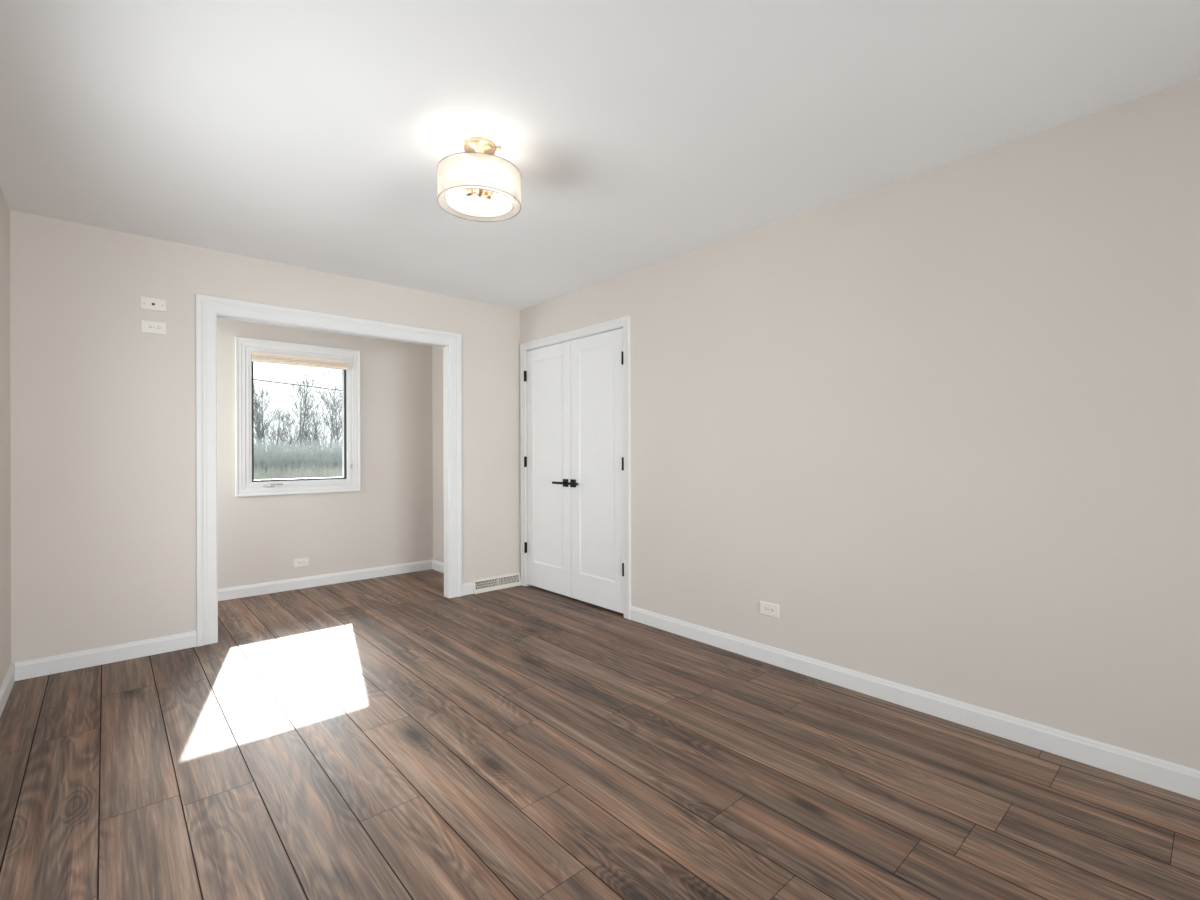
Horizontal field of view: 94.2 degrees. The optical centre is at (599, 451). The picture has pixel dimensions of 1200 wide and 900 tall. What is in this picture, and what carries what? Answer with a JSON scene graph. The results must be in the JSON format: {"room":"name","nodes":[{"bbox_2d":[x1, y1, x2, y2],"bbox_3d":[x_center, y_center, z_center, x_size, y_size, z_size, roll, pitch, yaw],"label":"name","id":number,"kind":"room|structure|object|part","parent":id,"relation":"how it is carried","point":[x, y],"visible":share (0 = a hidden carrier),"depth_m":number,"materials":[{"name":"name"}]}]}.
{"room":"empty bedroom","nodes":[
{"label":"empty bedroom","id":0,"kind":"room"},
{"bbox_2d":[0,186,10,686],"bbox_3d":[-1.096,-0.038,0.592,0.120,2.440,8.341,0,0,-42],"label":"wall","id":1,"kind":"structure","parent":0,"point":[5,452],"depth_m":2.72,"materials":[{"name":"beige paint"}]},
{"bbox_2d":[0,663,14,716],"bbox_3d":[-0.658,1.133,0.203,0.014,0.094,7.182,0,0,-42],"label":"baseboard","id":2,"kind":"structure","parent":1,"relation":"attached to","point":[7,684],"depth_m":2.67,"materials":[{"name":"white paint"}]},
{"bbox_2d":[10,210,520,665],"bbox_3d":[-1.907,-0.036,3.953,3.132,2.440,0.079,0,0,-42],"label":"wall","id":3,"kind":"structure","parent":0,"point":[103,408],"depth_m":3.20,"materials":[{"name":"beige paint"}]},
{"bbox_2d":[15,631,196,680],"bbox_3d":[-2.744,1.139,3.144,0.771,0.094,0.014,0,0,-42],"label":"baseboard","id":4,"kind":"structure","parent":3,"relation":"attached to","point":[38,667],"depth_m":3.11,"materials":[{"name":"white paint"}]},
{"bbox_2d":[140,296,165,311],"bbox_3d":[-2.615,-0.865,3.262,0.120,0.072,0.016,0,0,-42],"label":"cable plate","id":5,"kind":"object","parent":3,"relation":"attached to","point":[146,303],"visible":1,"depth_m":3.26,"materials":[{"name":"white plastic"}]},
{"bbox_2d":[141,320,166,334],"bbox_3d":[-2.615,-0.730,3.267,0.120,0.072,0.009,0,0,-42],"label":"wall outlet","id":6,"kind":"object","parent":3,"relation":"attached to","point":[154,327],"visible":1,"depth_m":3.27,"materials":[{"name":"white plastic"}]},
{"bbox_2d":[147,324,152,329],"bbox_3d":[-2.628,-0.730,3.252,0.027,0.034,0.003,0,0,-42],"label":"receptacle","id":7,"kind":"object","parent":6,"relation":"attached to","point":[149,326],"depth_m":3.25,"materials":[{"name":"white plastic"}]},
{"bbox_2d":[155,325,160,330],"bbox_3d":[-2.599,-0.730,3.278,0.027,0.034,0.003,0,0,-42],"label":"receptacle","id":8,"kind":"object","parent":6,"relation":"attached to","point":[157,327],"depth_m":3.28,"materials":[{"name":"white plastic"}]},
{"bbox_2d":[195,294,461,646],"bbox_3d":[-1.826,0.110,4.012,1.769,2.148,0.105,0,0,-42],"label":"trim","id":9,"kind":"structure","parent":3,"relation":"attached to","point":[208,309],"depth_m":3.59,"materials":[{"name":"white paint"}]},
{"bbox_2d":[462,582,473,595],"bbox_3d":[-1.096,1.134,4.608,0.106,0.094,0.014,0,0,-42],"label":"baseboard","id":10,"kind":"structure","parent":3,"relation":"attached to","point":[467,588],"depth_m":4.61,"materials":[{"name":"white paint"}]},
{"bbox_2d":[473,572,520,593],"bbox_3d":[-0.878,1.125,4.788,0.459,0.111,0.033,0,0,-42],"label":"air vent","id":11,"kind":"object","parent":3,"relation":"in","point":[482,585],"visible":1,"depth_m":4.78,"materials":[{"name":"beige metal"}]},
{"bbox_2d":[475,575,518,588],"bbox_3d":[-0.878,1.118,4.788,0.427,0.058,0.018,0,0,-42],"label":"grille","id":12,"kind":"object","parent":11,"relation":"attached to","point":[501,581],"depth_m":4.78,"materials":[{"name":"beige metal"}]},
{"bbox_2d":[217,318,432,588],"bbox_3d":[-2.841,-0.033,4.714,2.984,2.440,0.140,0,0,-42],"label":"wall","id":13,"kind":"structure","parent":0,"point":[387,522],"depth_m":5.14,"materials":[{"name":"beige paint"}]},
{"bbox_2d":[235,336,360,496],"bbox_3d":[-2.623,-0.285,4.878,0.977,1.299,0.175,0,0,-42],"label":"window","id":14,"kind":"structure","parent":13,"relation":"in","point":[350,481],"depth_m":4.76,"materials":[{"name":"white paint"}]},
{"bbox_2d":[251,352,347,369],"bbox_3d":[-2.576,-0.782,4.823,0.755,0.076,0.033,0,0,-42],"label":"window shade","id":15,"kind":"object","parent":14,"relation":"attached to","point":[256,357],"visible":1,"depth_m":4.79,"materials":[{"name":"beige fabric"}]},
{"bbox_3d":[-2.578,-0.810,4.825,0.755,0.020,0.026,0,0,-42],"label":"head rail","id":16,"kind":"part","parent":15,"relation":"part of","materials":[{"name":"beige fabric"}]},
{"bbox_3d":[-2.577,-0.755,4.824,0.751,0.023,0.026,0,0,-42],"label":"rail","id":17,"kind":"part","parent":15,"relation":"part of","materials":[{"name":"beige fabric"}]},
{"bbox_3d":[-2.626,-0.285,4.880,0.749,1.071,0.030,0,0,-42],"label":"sash","id":18,"kind":"part","parent":14,"relation":"part of","materials":[{"name":"clear glass"}]},
{"bbox_2d":[293,558,308,567],"bbox_3d":[-2.592,0.961,4.833,0.120,0.072,0.009,0,0,-42],"label":"wall outlet","id":19,"kind":"object","parent":13,"relation":"attached to","point":[301,562],"visible":1,"depth_m":4.83,"materials":[{"name":"white plastic"}]},
{"bbox_2d":[218,559,432,600],"bbox_3d":[-2.750,1.139,4.689,2.844,0.094,0.014,0,0,-42],"label":"baseboard","id":20,"kind":"structure","parent":13,"relation":"attached to","point":[229,593],"depth_m":4.92,"materials":[{"name":"white paint"}]},
{"bbox_2d":[432,346,443,562],"bbox_3d":[-1.291,-0.038,5.275,0.120,2.440,1.080,0,0,-42],"label":"wall","id":21,"kind":"structure","parent":0,"point":[437,352],"depth_m":5.54,"materials":[{"name":"beige paint"}]},
{"bbox_2d":[432,560,443,572],"bbox_3d":[-1.333,1.135,5.225,0.014,0.094,1.066,0,0,-42],"label":"baseboard","id":22,"kind":"structure","parent":21,"relation":"attached to","point":[436,565],"depth_m":5.53,"materials":[{"name":"white paint"}]},
{"bbox_2d":[0,569,1199,899],"bbox_3d":[0.123,1.228,1.672,3.172,0.100,8.381,0,0,-42],"label":"floor","id":23,"kind":"structure","parent":0,"point":[392,737],"depth_m":2.02,"materials":[{"name":"brown wood"}]},
{"bbox_2d":[0,0,1199,309],"bbox_3d":[0.345,-1.312,1.889,4.002,0.100,8.601,0,0,-42],"label":"ceiling","id":24,"kind":"structure","parent":0,"point":[309,134],"depth_m":2.05,"materials":[{"name":"paint"}]},
{"bbox_2d":[437,137,520,221],"bbox_3d":[-0.495,-1.137,2.292,0.336,0.245,0.336,0,0,1],"label":"ceiling light","id":25,"kind":"object","parent":24,"relation":"attached to","point":[478,186],"visible":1,"depth_m":2.24,"materials":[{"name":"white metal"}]},
{"bbox_2d":[452,189,474,198],"bbox_3d":[-0.563,-1.071,2.303,0.079,0.045,0.091,0,0,-42],"label":"bulb","id":26,"kind":"object","parent":25,"relation":"attached to","point":[458,194],"depth_m":2.29,"materials":[{"name":"white glass"}]},
{"bbox_3d":[-0.494,-1.080,2.292,0.270,0.120,0.270,0,0,-42],"label":"lamp shade","id":27,"kind":"part","parent":25,"relation":"part of","materials":[{"name":"white fabric"}]},
{"bbox_2d":[484,191,503,205],"bbox_3d":[-0.455,-1.071,2.347,0.105,0.045,0.045,0,0,-42],"label":"bulb","id":28,"kind":"object","parent":25,"relation":"attached to","point":[498,199],"depth_m":2.34,"materials":[{"name":"white glass"}]},
{"bbox_2d":[520,77,1199,770],"bbox_3d":[1.891,0.003,2.578,0.720,2.540,7.342,0,0,-42],"label":"wall","id":29,"kind":"structure","parent":0,"point":[943,420],"depth_m":2.41,"materials":[{"name":"beige paint"}]},
{"bbox_2d":[524,341,571,596],"bbox_3d":[-0.450,0.138,4.659,0.093,2.042,0.631,0,0,-42],"label":"door","id":30,"kind":"structure","parent":29,"relation":"in","point":[547,375],"depth_m":4.65,"materials":[{"name":"white paint"}]},
{"bbox_3d":[-0.331,0.250,4.493,0.049,0.019,0.123,0,0,-42],"label":"lever","id":31,"kind":"part","parent":30,"relation":"part of","materials":[{"name":"black metal"}]},
{"bbox_2d":[520,315,630,619],"bbox_3d":[-0.200,0.111,4.467,0.138,2.136,1.369,0,0,-42],"label":"trim","id":32,"kind":"structure","parent":29,"relation":"attached to","point":[623,322],"depth_m":4.00,"materials":[{"name":"white paint"}]},
{"bbox_2d":[567,328,623,613],"bbox_3d":[-0.034,0.137,4.190,0.093,2.042,0.617,0,0,-42],"label":"door","id":33,"kind":"structure","parent":29,"relation":"in","point":[597,460],"depth_m":4.20,"materials":[{"name":"white paint"}]},
{"bbox_2d":[760,601,778,617],"bbox_3d":[0.942,0.877,3.101,0.009,0.072,0.120,0,0,-42],"label":"wall outlet","id":34,"kind":"object","parent":29,"relation":"attached to","point":[770,609],"visible":1,"depth_m":3.10,"materials":[{"name":"white plastic"}]},
{"bbox_2d":[630,606,1199,799],"bbox_3d":[2.136,1.125,1.754,0.014,0.094,5.790,0,0,-42],"label":"baseboard","id":35,"kind":"structure","parent":29,"relation":"attached to","point":[1170,776],"depth_m":2.39,"materials":[{"name":"white paint"}]},
{"label":"outside","id":36,"kind":"structure","parent":0,"visible":0},
{"label":"ground","id":37,"kind":"structure","parent":36,"visible":0},
{"bbox_2d":[254,376,269,440],"bbox_3d":[-23.510,-2.107,37.434,2.066,7.817,2.616,0,0,20],"label":"bare tree","id":38,"kind":"object","parent":37,"relation":"on","point":[255,408],"visible":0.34,"depth_m":37.73,"materials":[{"name":"grey plant"}]},
{"bbox_2d":[254,394,269,440],"bbox_3d":[-26.885,-1.412,44.191,1.698,6.446,1.731,0,0,-6],"label":"bare tree","id":39,"kind":"object","parent":37,"relation":"on","point":[260,394],"visible":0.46,"depth_m":44.10,"materials":[{"name":"grey plant"}]},
{"bbox_2d":[254,401,271,444],"bbox_3d":[-27.998,-1.254,45.601,2.726,6.147,1.313,0,0,-19],"label":"bare tree","id":40,"kind":"object","parent":37,"relation":"on","point":[254,401],"visible":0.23,"depth_m":45.75,"materials":[{"name":"grey plant"}]},
{"bbox_2d":[254,383,272,442],"bbox_3d":[-28.962,-2.098,47.872,1.873,7.824,3.040,0,0,-29],"label":"bare tree","id":41,"kind":"object","parent":37,"relation":"on","point":[266,393],"visible":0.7,"depth_m":47.81,"materials":[{"name":"grey plant"}]},
{"bbox_2d":[254,390,273,445],"bbox_3d":[-24.022,-1.323,39.620,1.792,6.246,2.208,0,0,-13],"label":"bare tree","id":42,"kind":"object","parent":37,"relation":"on","point":[254,390],"visible":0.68,"depth_m":39.76,"materials":[{"name":"grey plant"}]},
{"bbox_2d":[264,407,281,441],"bbox_3d":[-25.695,-0.926,43.788,1.307,5.460,2.122,0,0,-44],"label":"bare tree","id":43,"kind":"object","parent":37,"relation":"on","point":[273,407],"visible":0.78,"depth_m":43.79,"materials":[{"name":"grey plant"}]},
{"bbox_2d":[269,408,288,448],"bbox_3d":[-24.590,-0.772,42.627,1.384,5.151,1.357,0,0,-37],"label":"bare tree","id":44,"kind":"object","parent":37,"relation":"on","point":[279,432],"visible":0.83,"depth_m":42.51,"materials":[{"name":"grey plant"}]},
{"bbox_2d":[268,403,292,442],"bbox_3d":[-27.876,-1.241,48.145,1.751,6.105,2.158,0,0,16],"label":"bare tree","id":45,"kind":"object","parent":37,"relation":"on","point":[277,412],"visible":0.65,"depth_m":47.94,"materials":[{"name":"grey plant"}]},
{"bbox_2d":[276,413,290,443],"bbox_3d":[-28.667,-0.991,50.543,1.579,5.617,1.319,0,0,-3],"label":"bare tree","id":46,"kind":"object","parent":37,"relation":"on","point":[290,413],"visible":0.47,"depth_m":50.62,"materials":[{"name":"grey plant"}]},
{"bbox_2d":[279,414,294,452],"bbox_3d":[-25.005,-0.612,44.825,1.273,4.831,1.298,0,0,-11],"label":"bare tree","id":47,"kind":"object","parent":37,"relation":"on","point":[290,441],"visible":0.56,"depth_m":44.68,"materials":[{"name":"grey plant"}]},
{"bbox_2d":[277,408,298,447],"bbox_3d":[-26.000,-0.924,46.567,1.467,5.463,1.440,0,0,-3],"label":"bare tree","id":48,"kind":"object","parent":37,"relation":"on","point":[289,408],"visible":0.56,"depth_m":46.69,"materials":[{"name":"grey plant"}]},
{"bbox_2d":[279,419,298,443],"bbox_3d":[-28.731,-0.953,51.771,1.956,5.533,1.587,0,0,-32],"label":"bare tree","id":49,"kind":"object","parent":37,"relation":"on","point":[289,419],"visible":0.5,"depth_m":51.99,"materials":[{"name":"grey plant"}]},
{"bbox_2d":[254,438,341,476],"bbox_3d":[-16.910,0.451,40.169,32.781,2.708,6.560,0,0,-42],"label":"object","id":50,"kind":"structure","parent":37,"relation":"on","point":[307,454],"depth_m":35.69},
{"bbox_2d":[254,463,341,479],"bbox_3d":[-9.440,1.204,28.746,28.557,1.158,20.205,0,0,-42],"label":"grass","id":51,"kind":"structure","parent":37,"relation":"on","point":[290,474],"depth_m":26.82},
{"bbox_2d":[285,366,316,445],"bbox_3d":[-21.580,-2.403,40.565,2.302,8.390,1.882,0,0,-42],"label":"bare tree","id":52,"kind":"object","parent":37,"relation":"on","point":[306,392],"visible":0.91,"depth_m":40.73,"materials":[{"name":"grey plant"}]},
{"bbox_2d":[290,398,312,453],"bbox_3d":[-23.030,-1.237,42.955,1.452,6.068,2.358,0,0,24],"label":"bare tree","id":53,"kind":"object","parent":37,"relation":"on","point":[295,430],"visible":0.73,"depth_m":42.78,"materials":[{"name":"grey plant"}]},
{"bbox_2d":[293,398,312,447],"bbox_3d":[-26.148,-1.489,49.084,1.738,6.596,1.772,0,0,29],"label":"bare tree","id":54,"kind":"object","parent":37,"relation":"on","point":[303,398],"visible":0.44,"depth_m":49.00,"materials":[{"name":"grey plant"}]},
{"bbox_2d":[296,415,312,443],"bbox_3d":[-26.701,-1.066,50.345,1.618,5.755,1.361,0,0,40],"label":"bare tree","id":55,"kind":"object","parent":37,"relation":"on","point":[298,415],"visible":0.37,"depth_m":50.19,"materials":[{"name":"grey plant"}]},
{"bbox_2d":[298,406,317,448],"bbox_3d":[-22.237,-0.862,42.521,1.428,5.316,1.401,0,0,-27],"label":"bare tree","id":56,"kind":"object","parent":37,"relation":"on","point":[308,406],"visible":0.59,"depth_m":42.63,"materials":[{"name":"grey plant"}]},
{"bbox_2d":[306,406,321,439],"bbox_3d":[-23.609,-1.003,45.948,1.341,5.603,2.177,0,0,-17],"label":"bare tree","id":57,"kind":"object","parent":37,"relation":"on","point":[313,431],"visible":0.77,"depth_m":45.93,"materials":[{"name":"grey plant"}]},
{"bbox_2d":[306,421,323,445],"bbox_3d":[-22.815,-0.484,44.537,2.027,4.571,0.976,0,0,30],"label":"bare tree","id":58,"kind":"object","parent":37,"relation":"on","point":[315,426],"visible":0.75,"depth_m":44.38,"materials":[{"name":"grey plant"}]},
{"bbox_2d":[304,414,327,440],"bbox_3d":[-24.933,-0.904,48.947,2.406,5.425,1.159,0,0,6],"label":"bare tree","id":59,"kind":"object","parent":37,"relation":"on","point":[306,414],"visible":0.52,"depth_m":48.98,"materials":[{"name":"grey plant"}]},
{"bbox_2d":[308,396,329,439],"bbox_3d":[-25.911,-1.656,50.990,2.690,6.923,1.657,0,0,31],"label":"bare tree","id":60,"kind":"object","parent":37,"relation":"on","point":[313,396],"visible":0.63,"depth_m":50.99,"materials":[{"name":"grey plant"}]},
{"bbox_2d":[315,414,334,450],"bbox_3d":[-23.909,-0.969,48.030,1.588,5.537,1.957,0,0,-1],"label":"bare tree","id":61,"kind":"object","parent":37,"relation":"on","point":[327,414],"visible":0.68,"depth_m":47.88,"materials":[{"name":"grey plant"}]},
{"bbox_2d":[312,368,341,447],"bbox_3d":[-20.318,-2.736,42.424,2.964,9.056,2.976,0,0,-22],"label":"bare tree","id":62,"kind":"object","parent":37,"relation":"on","point":[325,368],"visible":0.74,"depth_m":42.40,"materials":[{"name":"grey plant"}]},
{"bbox_2d":[317,393,341,446],"bbox_3d":[-20.411,-1.559,43.455,1.921,6.698,2.367,0,0,13],"label":"bare tree","id":63,"kind":"object","parent":37,"relation":"on","point":[335,403],"visible":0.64,"depth_m":43.55,"materials":[{"name":"grey plant"}]},
{"bbox_2d":[317,385,341,434],"bbox_3d":[-22.334,-2.003,46.864,2.952,7.597,1.818,0,0,23],"label":"bare tree","id":64,"kind":"object","parent":37,"relation":"on","point":[335,385],"visible":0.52,"depth_m":46.77,"materials":[{"name":"grey plant"}]},
{"bbox_2d":[322,390,341,442],"bbox_3d":[-21.285,-1.558,44.475,2.603,6.700,1.604,0,0,36],"label":"bare tree","id":65,"kind":"object","parent":37,"relation":"on","point":[328,390],"visible":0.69,"depth_m":44.48,"materials":[{"name":"grey plant"}]},
{"bbox_2d":[333,406,341,442],"bbox_3d":[-25.000,-1.518,53.327,1.590,6.642,2.581,0,0,13],"label":"bare tree","id":66,"kind":"object","parent":37,"relation":"on","point":[341,406],"visible":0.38,"depth_m":53.06,"materials":[{"name":"grey plant"}]},
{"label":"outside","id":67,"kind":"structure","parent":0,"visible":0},
{"bbox_2d":[254,379,341,390],"bbox_3d":[-6.473,-2.595,34.382,116.003,7.175,0.041,0,0,-42],"label":"utility wire","id":68,"kind":"object","parent":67,"point":[254,379],"visible":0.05,"depth_m":27.10,"materials":[{"name":"black metal"}]}
]}

